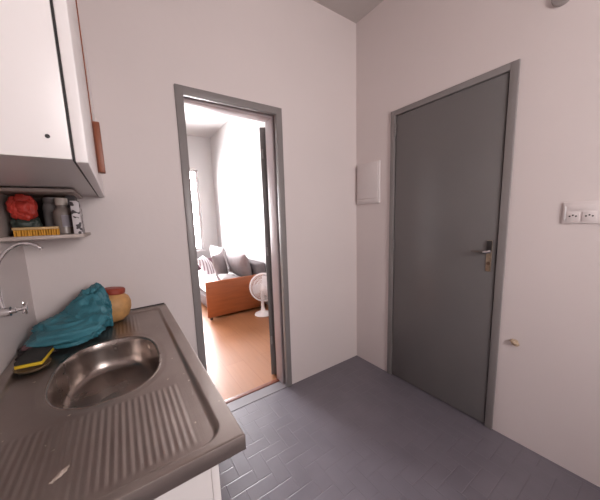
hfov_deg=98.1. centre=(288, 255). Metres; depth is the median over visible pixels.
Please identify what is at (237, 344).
floor
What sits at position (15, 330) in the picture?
wall
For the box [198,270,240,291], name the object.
seat cushion
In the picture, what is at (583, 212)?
wall socket
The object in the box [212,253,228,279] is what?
sofa cushion
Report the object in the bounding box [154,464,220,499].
base cabinet
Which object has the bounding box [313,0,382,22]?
ceiling
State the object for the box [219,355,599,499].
floor
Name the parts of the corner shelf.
panel, panel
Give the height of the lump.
0.040 m
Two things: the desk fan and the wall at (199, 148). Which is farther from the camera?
the wall at (199, 148)
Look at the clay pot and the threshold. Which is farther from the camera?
the threshold
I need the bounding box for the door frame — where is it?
[174,83,291,386]
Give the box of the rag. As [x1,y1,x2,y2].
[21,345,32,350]
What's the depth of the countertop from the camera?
0.66 m
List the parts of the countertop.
bowl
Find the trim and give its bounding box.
[225,379,279,403]
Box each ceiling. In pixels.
[184,107,232,137]
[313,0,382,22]
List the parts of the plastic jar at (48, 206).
jar lid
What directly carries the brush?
on the corner shelf
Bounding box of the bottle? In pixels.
[53,198,73,233]
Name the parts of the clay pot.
rim lid, pot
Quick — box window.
[190,170,205,251]
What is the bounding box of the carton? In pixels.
[70,201,84,233]
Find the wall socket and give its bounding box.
[562,201,599,223]
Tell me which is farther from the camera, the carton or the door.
the door
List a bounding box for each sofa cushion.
[197,256,214,274]
[210,245,229,270]
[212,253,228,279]
[218,274,236,279]
[226,251,251,276]
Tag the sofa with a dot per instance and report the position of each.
(226, 296)
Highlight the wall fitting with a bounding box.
[551,0,568,6]
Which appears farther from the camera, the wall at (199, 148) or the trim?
the wall at (199, 148)
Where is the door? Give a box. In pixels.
[387,59,520,429]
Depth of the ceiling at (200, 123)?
4.81 m
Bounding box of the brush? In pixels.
[11,226,59,236]
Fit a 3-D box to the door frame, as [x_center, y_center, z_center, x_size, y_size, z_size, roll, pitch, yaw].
[-0.245,0.007,2.115,0.516,2.147,1.228,2,9,26]
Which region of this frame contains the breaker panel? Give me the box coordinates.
[357,160,380,204]
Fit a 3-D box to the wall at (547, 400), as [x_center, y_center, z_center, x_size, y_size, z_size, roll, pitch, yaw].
[1.498,-0.388,1.161,0.150,3.060,3.000,-7,9,-33]
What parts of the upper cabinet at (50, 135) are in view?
panel, door, door, handle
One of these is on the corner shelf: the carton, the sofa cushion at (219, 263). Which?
the carton
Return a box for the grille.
[249,273,267,300]
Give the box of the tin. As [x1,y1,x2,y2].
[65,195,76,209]
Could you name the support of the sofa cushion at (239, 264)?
on the sofa
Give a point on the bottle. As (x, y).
(62, 215)
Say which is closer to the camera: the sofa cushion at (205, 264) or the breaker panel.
the breaker panel
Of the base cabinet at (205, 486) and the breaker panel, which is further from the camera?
the breaker panel
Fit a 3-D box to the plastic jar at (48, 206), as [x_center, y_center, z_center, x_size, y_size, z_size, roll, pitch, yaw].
[-1.034,-0.172,1.143,0.068,0.160,0.068,-7,9,-33]
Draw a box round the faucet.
[0,241,42,317]
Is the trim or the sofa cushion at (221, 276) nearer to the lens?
the trim
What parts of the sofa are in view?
frame, panel, frame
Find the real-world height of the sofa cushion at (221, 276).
0.169 m
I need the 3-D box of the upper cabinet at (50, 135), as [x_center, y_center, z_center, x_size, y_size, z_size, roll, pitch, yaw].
[-0.859,-0.570,0.856,0.359,0.661,0.887,-7,9,-33]
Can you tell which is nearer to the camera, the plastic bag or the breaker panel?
the plastic bag
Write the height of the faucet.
0.240 m
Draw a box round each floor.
[201,302,276,400]
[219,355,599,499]
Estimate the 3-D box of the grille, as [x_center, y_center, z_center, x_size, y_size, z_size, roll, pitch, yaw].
[-0.360,0.457,3.695,0.414,0.413,0.122,-2,8,4]
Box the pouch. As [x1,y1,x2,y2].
[5,194,42,230]
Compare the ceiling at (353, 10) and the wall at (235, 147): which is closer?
the ceiling at (353, 10)
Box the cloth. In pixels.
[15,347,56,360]
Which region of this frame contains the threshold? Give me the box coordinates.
[227,381,286,411]
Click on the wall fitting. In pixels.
(555, 3)
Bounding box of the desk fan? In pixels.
[249,273,268,316]
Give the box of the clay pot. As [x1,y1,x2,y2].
[105,286,131,322]
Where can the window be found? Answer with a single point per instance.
(192, 171)
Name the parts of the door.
handle plate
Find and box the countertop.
[0,303,245,499]
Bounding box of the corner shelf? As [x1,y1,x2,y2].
[0,187,90,241]
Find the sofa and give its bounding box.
[198,258,266,319]
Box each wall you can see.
[0,241,36,374]
[22,0,356,383]
[187,135,217,258]
[210,116,267,304]
[356,0,599,486]
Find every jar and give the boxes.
[42,197,58,226]
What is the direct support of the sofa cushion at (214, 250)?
on the sofa
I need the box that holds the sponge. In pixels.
[14,346,53,369]
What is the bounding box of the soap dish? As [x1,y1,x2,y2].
[12,357,51,374]
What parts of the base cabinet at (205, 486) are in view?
door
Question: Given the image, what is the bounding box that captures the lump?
[509,339,519,346]
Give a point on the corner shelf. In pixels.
(6, 233)
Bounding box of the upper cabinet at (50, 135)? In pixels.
[0,0,105,196]
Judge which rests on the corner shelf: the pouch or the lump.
the pouch
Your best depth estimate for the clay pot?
1.29 m
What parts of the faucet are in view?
handle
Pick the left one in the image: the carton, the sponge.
the sponge
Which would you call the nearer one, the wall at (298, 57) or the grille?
the wall at (298, 57)
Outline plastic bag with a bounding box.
[23,282,112,348]

